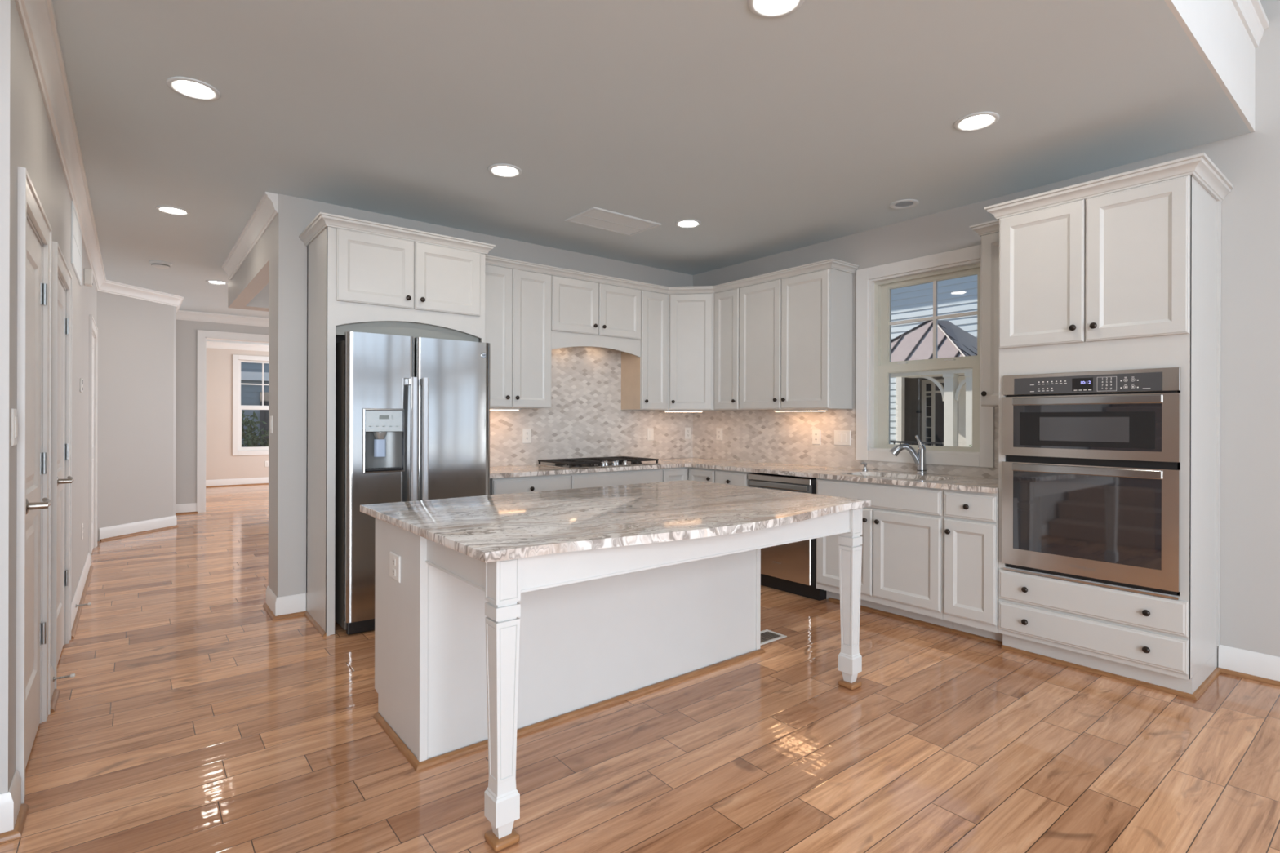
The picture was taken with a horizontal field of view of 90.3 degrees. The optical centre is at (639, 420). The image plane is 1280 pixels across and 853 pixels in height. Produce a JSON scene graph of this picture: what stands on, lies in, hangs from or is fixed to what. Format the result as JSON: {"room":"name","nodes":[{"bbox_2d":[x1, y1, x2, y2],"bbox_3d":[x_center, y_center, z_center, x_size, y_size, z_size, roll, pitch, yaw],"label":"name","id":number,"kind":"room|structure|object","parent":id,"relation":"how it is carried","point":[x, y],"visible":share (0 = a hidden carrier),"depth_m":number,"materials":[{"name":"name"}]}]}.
{"room":"kitchen","nodes":[
{"label":"kitchen","id":0,"kind":"room"},
{"bbox_2d":[0,0,10,794],"bbox_3d":[-3.521,-0.095,0.812,3.900,2.750,0.145,0,0,-39],"label":"wall","id":1,"kind":"structure","parent":0,"point":[5,5],"depth_m":1.96,"materials":[{"name":"paint"}]},
{"bbox_2d":[0,769,28,842],"bbox_3d":[-2.331,1.215,1.747,0.933,0.134,0.188,0,0,-39],"label":"baseboard","id":2,"kind":"structure","parent":1,"relation":"attached to","point":[13,814],"depth_m":1.97,"materials":[{"name":"white paint"}]},
{"bbox_2d":[8,0,97,791],"bbox_3d":[-3.919,-0.097,4.332,0.140,2.750,6.140,0,0,-39],"label":"wall","id":3,"kind":"structure","parent":0,"point":[33,147],"depth_m":2.61,"materials":[{"name":"paint"}]},
{"bbox_2d":[11,408,17,445],"bbox_3d":[-1.996,0.022,2.035,0.009,0.118,0.072,0,0,-39],"label":"light switch","id":4,"kind":"object","parent":3,"relation":"attached to","point":[14,411],"visible":1,"depth_m":2.01,"materials":[{"name":"white plastic"}]},
{"bbox_2d":[15,166,52,804],"bbox_3d":[-2.346,0.223,2.418,0.200,2.120,0.865,0,0,-39],"label":"door","id":5,"kind":"structure","parent":3,"relation":"in","point":[33,464],"depth_m":2.48,"materials":[{"name":"white paint"}]},
{"bbox_2d":[50,665,59,712],"bbox_3d":[-2.666,1.214,2.891,0.032,0.134,0.260,0,0,-39],"label":"baseboard","id":6,"kind":"structure","parent":3,"relation":"attached to","point":[55,693],"depth_m":2.91,"materials":[{"name":"white paint"}]},
{"bbox_2d":[14,0,106,290],"bbox_3d":[-3.793,-1.411,4.352,0.075,0.120,6.000,0,0,-39],"label":"crown molding","id":7,"kind":"structure","parent":3,"relation":"attached to","point":[37,18],"depth_m":2.85,"materials":[{"name":"white paint"}]},
{"bbox_2d":[50,241,74,688],"bbox_3d":[-3.071,0.221,3.330,0.200,2.120,0.925,0,0,-39],"label":"door","id":8,"kind":"structure","parent":3,"relation":"in","point":[61,296],"depth_m":3.45,"materials":[{"name":"white paint"}]},
{"bbox_2d":[53,673,75,681],"bbox_3d":[-2.681,1.197,2.968,0.076,0.023,0.024,0,0,-39],"label":"door stop","id":9,"kind":"object","parent":3,"relation":"attached to","point":[73,675],"visible":1,"depth_m":2.97,"materials":[{"name":"metal"}]},
{"bbox_2d":[71,200,81,285],"bbox_3d":[-3.739,-1.153,4.230,0.010,0.385,0.840,0,0,-39],"label":"air vent","id":10,"kind":"object","parent":3,"relation":"in","point":[76,232],"visible":1,"depth_m":4.14,"materials":[{"name":"white metal"}]},
{"bbox_2d":[80,377,83,392],"bbox_3d":[-4.048,-0.252,4.619,0.013,0.100,0.110,0,0,-39],"label":"thermostat","id":11,"kind":"object","parent":3,"relation":"attached to","point":[81,379],"visible":1,"depth_m":4.58,"materials":[{"name":"white plastic"}]},
{"bbox_2d":[71,551,93,639],"bbox_3d":[-4.040,1.210,4.619,0.032,0.134,2.285,0,0,-39],"label":"baseboard","id":12,"kind":"structure","parent":3,"relation":"attached to","point":[80,593],"depth_m":4.43,"materials":[{"name":"white paint"}]},
{"bbox_2d":[81,523,83,540],"bbox_3d":[-4.193,0.838,4.793,0.008,0.118,0.072,0,0,-39],"label":"outlet","id":13,"kind":"object","parent":3,"relation":"attached to","point":[82,523],"visible":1,"depth_m":4.77,"materials":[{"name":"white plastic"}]},
{"bbox_2d":[75,602,91,607],"bbox_3d":[-3.596,1.194,4.119,0.076,0.023,0.024,0,0,-39],"label":"door stop","id":14,"kind":"object","parent":3,"relation":"attached to","point":[89,603],"visible":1,"depth_m":4.12,"materials":[{"name":"metal"}]},
{"bbox_2d":[84,268,93,286],"bbox_3d":[-4.289,-1.108,4.955,0.051,0.120,0.100,0,0,-39],"label":"door chime","id":15,"kind":"object","parent":3,"relation":"attached to","point":[88,273],"visible":1,"depth_m":4.92,"materials":[{"name":"white plastic"}]},
{"bbox_2d":[88,314,97,565],"bbox_3d":[-5.172,0.180,5.930,0.150,2.190,1.160,0,0,-39],"label":"door","id":16,"kind":"structure","parent":3,"relation":"in","point":[93,340],"depth_m":6.23,"materials":[{"name":"white paint"}]},
{"bbox_2d":[97,290,176,541],"bbox_3d":[-6.117,-0.103,7.529,1.000,2.750,1.880,0,0,-39],"label":"wall","id":17,"kind":"structure","parent":0,"point":[137,338],"depth_m":7.09,"materials":[{"name":"paint"}]},
{"bbox_2d":[98,515,177,541],"bbox_3d":[-5.603,1.206,7.162,0.041,0.134,0.936,0,0,9],"label":"baseboard","id":18,"kind":"structure","parent":17,"relation":"attached to","point":[112,532],"depth_m":7.11,"materials":[{"name":"white paint"}]},
{"bbox_2d":[175,319,269,504],"bbox_3d":[-4.779,-0.099,9.871,4.010,2.750,0.140,0,0,-39],"label":"wall","id":19,"kind":"structure","parent":0,"point":[186,331],"depth_m":8.68,"materials":[{"name":"paint"}]},
{"bbox_2d":[97,280,269,327],"bbox_3d":[-5.625,-1.416,8.541,1.290,0.120,3.566,0,0,20],"label":"crown molding","id":20,"kind":"structure","parent":19,"relation":"attached to","point":[108,286],"depth_m":7.59,"materials":[{"name":"white paint"}]},
{"bbox_2d":[175,502,197,514],"bbox_3d":[-6.182,1.204,8.647,0.294,0.134,0.032,0,0,-39],"label":"baseboard","id":21,"kind":"structure","parent":19,"relation":"attached to","point":[181,508],"depth_m":8.66,"materials":[{"name":"white paint"}]},
{"bbox_2d":[196,329,269,512],"bbox_3d":[-5.334,0.019,9.417,2.003,2.510,0.160,0,0,-39],"label":"door frame","id":22,"kind":"structure","parent":19,"relation":"in","point":[202,335],"depth_m":8.78,"materials":[{"name":"white paint"}]},
{"bbox_2d":[205,347,269,479],"bbox_3d":[-7.273,-0.106,12.845,4.210,2.750,0.160,0,0,-39],"label":"wall","id":23,"kind":"structure","parent":0,"point":[220,463],"depth_m":12.18,"materials":[{"name":"beige paint"}]},
{"bbox_2d":[205,477,268,487],"bbox_3d":[-7.200,1.201,12.782,4.150,0.134,0.032,0,0,-39],"label":"baseboard","id":24,"kind":"structure","parent":23,"relation":"attached to","point":[253,481],"depth_m":12.31,"materials":[{"name":"white paint"}]},
{"bbox_2d":[206,341,269,351],"bbox_3d":[-7.180,-1.421,12.765,4.150,0.120,0.075,0,0,-39],"label":"crown molding","id":25,"kind":"structure","parent":23,"relation":"attached to","point":[212,344],"depth_m":12.30,"materials":[{"name":"white paint"}]},
{"bbox_2d":[232,354,269,455],"bbox_3d":[-7.467,-0.287,12.648,1.060,1.950,0.135,0,0,-39],"label":"window","id":26,"kind":"structure","parent":23,"relation":"in","point":[237,450],"depth_m":12.40,"materials":[{"name":"white paint"}]},
{"bbox_2d":[264,461,268,466],"bbox_3d":[-7.399,0.868,12.639,0.072,0.118,0.008,0,0,-39],"label":"outlet","id":27,"kind":"object","parent":23,"relation":"attached to","point":[266,463],"visible":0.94,"depth_m":12.63,"materials":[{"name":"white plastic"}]},
{"bbox_2d":[227,226,269,311],"bbox_3d":[-1.889,-1.287,6.512,3.675,0.357,2.450,0,0,-39],"label":"wall header","id":28,"kind":"structure","parent":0,"point":[249,287],"depth_m":5.43,"materials":[{"name":"paint"}]},
{"bbox_2d":[222,191,278,279],"bbox_3d":[-3.176,-1.409,5.118,0.075,0.120,2.570,0,0,-39],"label":"crown molding","id":29,"kind":"structure","parent":28,"relation":"attached to","point":[267,209],"depth_m":4.75,"materials":[{"name":"white paint"}]},
{"bbox_2d":[268,193,693,597],"bbox_3d":[-1.019,-0.088,5.412,3.674,2.750,0.360,0,0,-39],"label":"wall","id":30,"kind":"structure","parent":0,"point":[287,366],"depth_m":4.21,"materials":[{"name":"paint"}]},
{"bbox_2d":[270,416,272,433],"bbox_3d":[-2.492,0.031,4.305,0.009,0.118,0.072,0,0,-39],"label":"light switch","id":31,"kind":"object","parent":30,"relation":"attached to","point":[271,417],"visible":1,"depth_m":4.29,"materials":[{"name":"white plastic"}]},
{"bbox_2d":[262,586,306,620],"bbox_3d":[-2.399,1.215,4.296,0.196,0.134,0.393,0,0,-39],"label":"baseboard","id":32,"kind":"structure","parent":30,"relation":"attached to","point":[291,606],"depth_m":4.17,"materials":[{"name":"white paint"}]},
{"bbox_2d":[484,264,551,408],"bbox_3d":[-1.051,-0.625,4.936,0.687,1.057,0.334,0,0,-39],"label":"upper cabinet","id":33,"kind":"object","parent":30,"relation":"attached to","point":[518,303],"visible":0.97,"depth_m":4.86,"materials":[{"name":"white paint"}]},
{"bbox_2d":[489,407,519,410],"bbox_3d":[-1.111,-0.087,4.898,0.400,0.018,0.050,0,0,-39],"label":"light","id":34,"kind":"object","parent":33,"relation":"attached to","point":[491,408],"visible":0.56,"depth_m":4.92,"materials":[{"name":"white plastic"}]},
{"bbox_2d":[489,346,693,466],"bbox_3d":[-0.447,-0.167,5.633,2.504,1.077,0.006,0,0,-39],"label":"tile backsplash","id":35,"kind":"structure","parent":30,"relation":"attached to","point":[585,418],"depth_m":5.61,"materials":[{"name":"tile"}]},
{"bbox_2d":[522,428,531,443],"bbox_3d":[-0.930,0.130,5.240,0.080,0.122,0.008,0,0,-39],"label":"outlet","id":36,"kind":"object","parent":35,"relation":"attached to","point":[526,433],"visible":1,"depth_m":5.24,"materials":[{"name":"white plastic"}]},
{"bbox_2d":[647,427,653,440],"bbox_3d":[0.101,0.134,6.060,0.076,0.118,0.009,0,0,-39],"label":"light switch","id":37,"kind":"object","parent":35,"relation":"attached to","point":[650,430],"visible":1,"depth_m":6.06,"materials":[{"name":"white plastic"}]},
{"bbox_2d":[684,427,690,439],"bbox_3d":[0.479,0.131,6.361,0.076,0.118,0.008,0,0,-39],"label":"outlet","id":38,"kind":"object","parent":35,"relation":"attached to","point":[687,430],"visible":1,"depth_m":6.36,"materials":[{"name":"white plastic"}]},
{"bbox_2d":[551,275,640,357],"bbox_3d":[-0.424,-0.854,5.434,0.908,0.594,0.334,0,0,-39],"label":"upper cabinet","id":39,"kind":"object","parent":30,"relation":"attached to","point":[585,313],"visible":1,"depth_m":5.30,"materials":[{"name":"white paint"}]},
{"bbox_2d":[621,289,667,410],"bbox_3d":[0.051,-0.621,5.812,0.308,1.057,0.334,0,0,-39],"label":"upper cabinet","id":40,"kind":"object","parent":30,"relation":"attached to","point":[644,379],"visible":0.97,"depth_m":5.71,"materials":[{"name":"white paint"}]},
{"bbox_2d":[0,484,1279,852],"bbox_3d":[-2.856,1.342,3.673,9.110,0.120,20.100,0,0,-39],"label":"floor","id":41,"kind":"structure","parent":0,"point":[190,718],"depth_m":2.47,"materials":[{"name":"brown wood"}]},
{"bbox_2d":[298,212,495,636],"bbox_3d":[-1.627,0.037,4.299,1.107,2.497,0.621,0,0,-39],"label":"tall cabinet","id":42,"kind":"object","parent":41,"relation":"on","point":[363,276],"visible":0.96,"depth_m":4.00,"materials":[{"name":"white paint"}]},
{"bbox_2d":[334,331,490,635],"bbox_3d":[-1.536,0.379,4.246,0.915,1.802,0.724,0,0,-39],"label":"refrigerator","id":43,"kind":"object","parent":41,"relation":"on","point":[412,414],"visible":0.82,"depth_m":3.92,"materials":[{"name":"silver metal"}]},
{"bbox_2d":[489,473,570,495],"bbox_3d":[-0.935,0.844,4.823,0.634,0.886,0.609,0,0,-39],"label":"drawer","id":44,"kind":"object","parent":41,"relation":"on","point":[500,486],"visible":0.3,"depth_m":4.58,"materials":[{"name":"white paint"}]},
{"bbox_2d":[570,468,662,488],"bbox_3d":[-0.330,0.846,5.305,0.907,0.886,0.609,0,0,-39],"label":"drawer","id":45,"kind":"object","parent":41,"relation":"on","point":[584,480],"visible":0.02,"depth_m":5.06,"materials":[{"name":"white paint"}]},
{"bbox_2d":[373,507,862,852],"bbox_3d":[-0.066,0.851,2.961,1.955,0.877,1.225,0,0,-39],"label":"kitchen island","id":46,"kind":"object","parent":41,"relation":"on","point":[472,655],"visible":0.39,"depth_m":2.66,"materials":[{"name":"white paint"}]},
{"bbox_2d":[389,551,400,582],"bbox_3d":[-0.995,0.595,2.583,0.008,0.105,0.122,0,0,-39],"label":"outlet","id":47,"kind":"object","parent":46,"relation":"attached to","point":[394,559],"visible":1,"depth_m":2.57,"materials":[{"name":"white plastic"}]},
{"bbox_2d":[360,480,871,562],"bbox_3d":[-0.035,0.397,2.912,1.988,0.030,1.400,0,0,-39],"label":"island countertop","id":48,"kind":"structure","parent":46,"relation":"on","point":[491,528],"depth_m":2.57,"materials":[{"name":"grey stone"}]},
{"bbox_2d":[662,466,715,483],"bbox_3d":[0.460,0.848,5.750,0.877,0.886,0.897,0,0,-39],"label":"base cabinet","id":49,"kind":"object","parent":41,"relation":"on","point":[668,474],"visible":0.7,"depth_m":5.44,"materials":[{"name":"white paint"}]},
{"bbox_2d":[489,457,998,493],"bbox_3d":[0.530,0.390,4.405,2.492,0.030,3.134,0,0,-39],"label":"countertop","id":50,"kind":"structure","parent":49,"relation":"on","point":[986,485],"depth_m":4.67,"materials":[{"name":"grey stone"}]},
{"bbox_2d":[536,456,660,468],"bbox_3d":[-0.341,0.350,5.327,0.910,0.044,0.520,0,0,-39],"label":"gas cooktop","id":51,"kind":"object","parent":50,"relation":"in","point":[595,462],"visible":1,"depth_m":5.21,"materials":[{"name":"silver metal"}]},
{"bbox_2d":[860,462,867,470],"bbox_3d":[1.683,0.346,4.790,0.072,0.063,0.042,0,0,-39],"label":"soap dispenser","id":52,"kind":"object","parent":50,"relation":"on","point":[864,464],"visible":1,"depth_m":4.79,"materials":[{"name":"silver metal"}]},
{"bbox_2d":[888,435,926,474],"bbox_3d":[1.886,0.242,4.490,0.252,0.273,0.075,0,0,6],"label":"faucet","id":53,"kind":"object","parent":50,"relation":"on","point":[919,459],"visible":1,"depth_m":4.46,"materials":[{"name":"silver metal"}]},
{"bbox_2d":[715,469,755,486],"bbox_3d":[0.942,0.850,5.327,0.609,0.886,0.359,0,0,-39],"label":"base cabinet","id":54,"kind":"object","parent":41,"relation":"on","point":[722,477],"visible":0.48,"depth_m":5.14,"materials":[{"name":"white paint"}]},
{"bbox_2d":[760,629,786,645],"bbox_3d":[0.729,1.289,3.781,0.255,0.004,0.155,0,0,-39],"label":"floor vent","id":55,"kind":"object","parent":41,"relation":"in","point":[767,636],"visible":0.54,"depth_m":3.79,"materials":[{"name":"white plastic"}]},
{"bbox_2d":[747,472,826,600],"bbox_3d":[1.259,0.858,4.941,0.594,0.872,0.626,0,0,-39],"label":"dishwasher","id":56,"kind":"object","parent":41,"relation":"on","point":[791,567],"visible":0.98,"depth_m":4.69,"materials":[{"name":"silver metal"}]},
{"bbox_2d":[815,475,952,632],"bbox_3d":[1.733,0.852,4.332,0.609,0.886,0.908,0,0,-39],"label":"base cabinet","id":57,"kind":"object","parent":41,"relation":"on","point":[902,562],"visible":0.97,"depth_m":4.05,"materials":[{"name":"white paint"}]},
{"bbox_2d":[942,488,1002,645],"bbox_3d":[2.112,0.853,3.857,0.609,0.886,0.306,0,0,-39],"label":"base cabinet","id":58,"kind":"object","parent":41,"relation":"on","point":[971,518],"visible":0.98,"depth_m":3.69,"materials":[{"name":"white paint"}]},
{"bbox_2d":[983,152,1234,700],"bbox_3d":[2.486,0.050,3.427,0.658,2.495,0.944,0,0,-39],"label":"tall cabinet","id":59,"kind":"object","parent":41,"relation":"on","point":[1122,271],"visible":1,"depth_m":3.18,"materials":[{"name":"white paint"}]},
{"bbox_2d":[1001,367,1181,599],"bbox_3d":[2.453,0.294,3.404,0.542,1.079,0.766,0,0,-39],"label":"wall oven","id":60,"kind":"object","parent":59,"relation":"in","point":[1091,472],"visible":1,"depth_m":3.20,"materials":[{"name":"silver metal"}]},
{"bbox_2d":[52,0,1250,345],"bbox_3d":[-4.714,-1.719,6.021,9.110,0.490,14.100,0,0,-39],"label":"ceiling","id":61,"kind":"structure","parent":0,"point":[802,127],"depth_m":3.04,"materials":[{"name":"paint"}]},
{"bbox_2d":[148,260,172,268],"bbox_3d":[-4.484,-1.450,5.962,0.176,0.046,0.176,0,0,-39],"label":"smoke detector","id":62,"kind":"object","parent":61,"relation":"attached to","point":[157,264],"visible":1,"depth_m":5.91,"materials":[{"name":"white plastic"}]},
{"bbox_2d":[155,205,190,215],"bbox_3d":[-3.269,-1.465,4.461,0.196,0.008,0.196,0,0,-39],"label":"recessed light","id":63,"kind":"object","parent":61,"relation":"in","point":[166,209],"visible":1,"depth_m":4.45,"materials":[{"name":"white"}]},
{"bbox_2d":[166,76,220,100],"bbox_3d":[-1.971,-1.462,2.816,0.196,0.008,0.196,0,0,-39],"label":"recessed light","id":64,"kind":"object","parent":61,"relation":"in","point":[189,87],"visible":1,"depth_m":2.80,"materials":[{"name":"white glass"}]},
{"bbox_2d":[205,280,227,284],"bbox_3d":[-4.515,-1.469,6.801,0.196,0.008,0.196,0,0,-39],"label":"recessed light","id":65,"kind":"object","parent":61,"relation":"in","point":[213,282],"visible":1,"depth_m":6.78,"materials":[{"name":"white"}]},
{"bbox_2d":[488,163,521,177],"bbox_3d":[-0.790,-1.458,3.729,0.196,0.008,0.196,0,0,-39],"label":"recessed light","id":66,"kind":"object","parent":61,"relation":"in","point":[501,170],"visible":1,"depth_m":3.72,"materials":[{"name":"white"}]},
{"bbox_2d":[564,206,662,235],"bbox_3d":[-0.194,-1.455,4.694,0.610,0.010,0.375,0,0,-39],"label":"ceiling vent","id":67,"kind":"object","parent":61,"relation":"in","point":[594,217],"visible":1,"depth_m":4.67,"materials":[{"name":"white metal"}]},
{"bbox_2d":[675,219,701,227],"bbox_3d":[0.357,-1.455,4.725,0.196,0.008,0.196,0,0,-39],"label":"recessed light","id":68,"kind":"object","parent":61,"relation":"in","point":[683,223],"visible":1,"depth_m":4.71,"materials":[{"name":"white"}]},
{"bbox_2d":[747,0,804,17],"bbox_3d":[0.473,-1.454,2.206,0.196,0.008,0.196,0,0,-39],"label":"recessed light","id":69,"kind":"object","parent":61,"relation":"in","point":[763,8],"visible":1,"depth_m":2.24,"materials":[{"name":"white"}]},
{"bbox_2d":[889,199,919,208],"bbox_3d":[1.777,-1.450,4.285,0.184,0.008,0.184,0,0,-39],"label":"ceiling speaker","id":70,"kind":"object","parent":61,"relation":"attached to","point":[905,203],"visible":1,"depth_m":4.28,"materials":[{"name":"white plastic"}]},
{"bbox_2d":[894,201,913,207],"bbox_3d":[1.777,-1.451,4.285,0.115,0.004,0.115,0,0,-38],"label":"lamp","id":71,"kind":"object","parent":70,"relation":"on","point":[900,204],"depth_m":4.28,"materials":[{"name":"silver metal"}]},
{"bbox_2d":[954,111,999,131],"bbox_3d":[1.637,-1.451,3.102,0.196,0.008,0.196,0,0,-39],"label":"recessed light","id":72,"kind":"object","parent":61,"relation":"in","point":[980,120],"visible":1,"depth_m":3.09,"materials":[{"name":"white"}]},
{"bbox_2d":[693,0,1279,667],"bbox_3d":[0.623,-1.208,6.434,0.160,5.000,20.100,0,0,-39],"label":"wall","id":73,"kind":"structure","parent":0,"point":[1250,418],"depth_m":3.23,"materials":[{"name":"paint"}]},
{"bbox_2d":[655,293,723,410],"bbox_3d":[0.488,-0.620,5.992,0.596,1.057,0.602,0,0,-39],"label":"upper cabinet","id":74,"kind":"object","parent":73,"relation":"attached to","point":[691,317],"visible":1,"depth_m":5.78,"materials":[{"name":"white paint"}]},
{"bbox_2d":[663,409,703,412],"bbox_3d":[0.403,-0.082,5.876,0.360,0.018,0.050,0,0,8],"label":"light","id":75,"kind":"object","parent":74,"relation":"attached to","point":[664,411],"visible":1,"depth_m":5.85,"materials":[{"name":"white plastic"}]},
{"bbox_2d":[714,288,753,410],"bbox_3d":[0.865,-0.619,5.715,0.334,1.057,0.299,0,0,-39],"label":"upper cabinet","id":76,"kind":"object","parent":73,"relation":"attached to","point":[726,303],"visible":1,"depth_m":5.64,"materials":[{"name":"white paint"}]},
{"bbox_2d":[738,268,852,409],"bbox_3d":[1.244,-0.618,5.237,0.334,1.057,0.917,0,0,-39],"label":"upper cabinet","id":77,"kind":"object","parent":73,"relation":"attached to","point":[795,332],"visible":1,"depth_m":5.03,"materials":[{"name":"white paint"}]},
{"bbox_2d":[484,254,859,294],"bbox_3d":[0.232,-1.176,5.247,2.914,0.056,1.134,0,0,-2],"label":"crown molding","id":78,"kind":"structure","parent":77,"relation":"attached to","point":[834,264],"depth_m":5.17,"materials":[{"name":"white paint"}]},
{"bbox_2d":[773,408,827,411],"bbox_3d":[1.299,-0.080,5.186,0.050,0.018,0.500,0,0,-39],"label":"light","id":79,"kind":"object","parent":77,"relation":"attached to","point":[784,410],"visible":0.92,"depth_m":5.14,"materials":[{"name":"white plastic"}]},
{"bbox_2d":[693,407,999,478],"bbox_3d":[1.508,0.145,5.183,0.006,0.465,3.134,0,0,-39],"label":"tile backsplash","id":80,"kind":"structure","parent":73,"relation":"attached to","point":[767,436],"depth_m":5.46,"materials":[{"name":"tile"}]},
{"bbox_2d":[715,427,722,440],"bbox_3d":[0.759,0.135,6.112,0.008,0.118,0.080,0,0,-39],"label":"outlet","id":81,"kind":"object","parent":80,"relation":"attached to","point":[718,430],"visible":1,"depth_m":6.11,"materials":[{"name":"white plastic"}]},
{"bbox_2d":[812,430,820,444],"bbox_3d":[1.450,0.141,5.243,0.008,0.122,0.082,0,0,-39],"label":"outlet","id":82,"kind":"object","parent":80,"relation":"attached to","point":[815,433],"visible":1,"depth_m":5.24,"materials":[{"name":"white plastic"}]},
{"bbox_2d":[834,430,850,445],"bbox_3d":[1.602,0.141,5.051,0.009,0.118,0.150,0,0,-39],"label":"light switch","id":83,"kind":"object","parent":80,"relation":"attached to","point":[842,437],"visible":1,"depth_m":5.04,"materials":[{"name":"white plastic"}]},
{"bbox_2d":[855,244,994,467],"bbox_3d":[2.057,-0.426,4.605,0.168,1.475,1.012,0,0,-39],"label":"window","id":84,"kind":"structure","parent":73,"relation":"in","point":[874,365],"depth_m":4.72,"materials":[{"name":"white paint"}]},
{"bbox_2d":[968,219,999,406],"bbox_3d":[2.261,-0.645,3.956,0.338,1.118,0.276,0,0,-39],"label":"upper cabinet","id":85,"kind":"object","parent":73,"relation":"attached to","point":[988,232],"visible":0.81,"depth_m":3.89,"materials":[{"name":"white paint"}]},
{"bbox_2d":[1217,644,1279,686],"bbox_3d":[4.768,1.236,1.058,0.032,0.134,5.715,0,0,-39],"label":"baseboard","id":86,"kind":"structure","parent":73,"relation":"attached to","point":[1251,665],"depth_m":3.20,"materials":[{"name":"white paint"}]},
{"bbox_2d":[1164,0,1255,132],"bbox_3d":[-0.282,-1.681,0.529,8.610,0.440,0.015,0,0,-39],"label":"wall","id":87,"kind":"structure","parent":0,"point":[1215,28],"depth_m":2.76,"materials":[{"name":"white paint"}]},
{"bbox_2d":[1231,0,1269,48],"bbox_3d":[-0.292,-1.933,0.542,8.609,0.105,0.150,0,0,-39],"label":"trim","id":88,"kind":"structure","parent":87,"relation":"attached to","point":[1251,13],"depth_m":3.04,"materials":[{"name":"white paint"}]},
{"label":"outside","id":89,"kind":"structure","parent":0,"visible":0},
{"bbox_3d":[1.595,1.855,14.051,100.000,0.120,100.000,0,0,-39],"label":"ground","id":90,"kind":"structure","parent":89,"visible":0},
{"bbox_2d":[240,362,269,447],"bbox_3d":[-9.758,-0.864,17.089,12.400,5.250,0.500,0,0,-39],"label":"house","id":91,"kind":"structure","parent":90,"relation":"on","point":[251,372],"depth_m":16.81,"materials":[{"name":"blue"}]},
{"bbox_2d":[241,410,268,447],"bbox_3d":[-9.813,0.758,15.587,1.642,2.025,1.656,0,0,-39],"label":"evergreen shrub","id":92,"kind":"object","parent":90,"relation":"on","point":[251,442],"visible":0.16,"depth_m":15.60,"materials":[{"name":"green plant"}]},
{"bbox_2d":[890,275,977,444],"bbox_3d":[8.169,-1.886,15.439,6.800,7.400,14.800,0,0,-39],"label":"house","id":93,"kind":"structure","parent":90,"relation":"on","point":[955,295],"depth_m":13.67,"materials":[{"name":"paint"}]},
{"bbox_2d":[921,378,958,446],"bbox_3d":[6.952,0.285,14.591,0.049,2.450,1.020,0,0,-39],"label":"front door","id":94,"kind":"structure","parent":93,"relation":"attached to","point":[932,403],"depth_m":14.77,"materials":[{"name":"paint"}]},
{"bbox_2d":[890,320,977,447],"bbox_3d":[5.553,-0.041,11.736,2.616,3.694,2.656,0,0,-39],"label":"gazebo","id":95,"kind":"object","parent":90,"relation":"on","point":[917,343],"visible":0.43,"depth_m":10.91,"materials":[{"name":"paint"}]},
{"bbox_2d":[890,440,943,445],"bbox_3d":[4.564,0.826,11.223,0.040,0.915,1.560,0,0,-39],"label":"railing","id":96,"kind":"object","parent":95,"relation":"attached to","point":[892,442],"visible":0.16,"depth_m":10.98,"materials":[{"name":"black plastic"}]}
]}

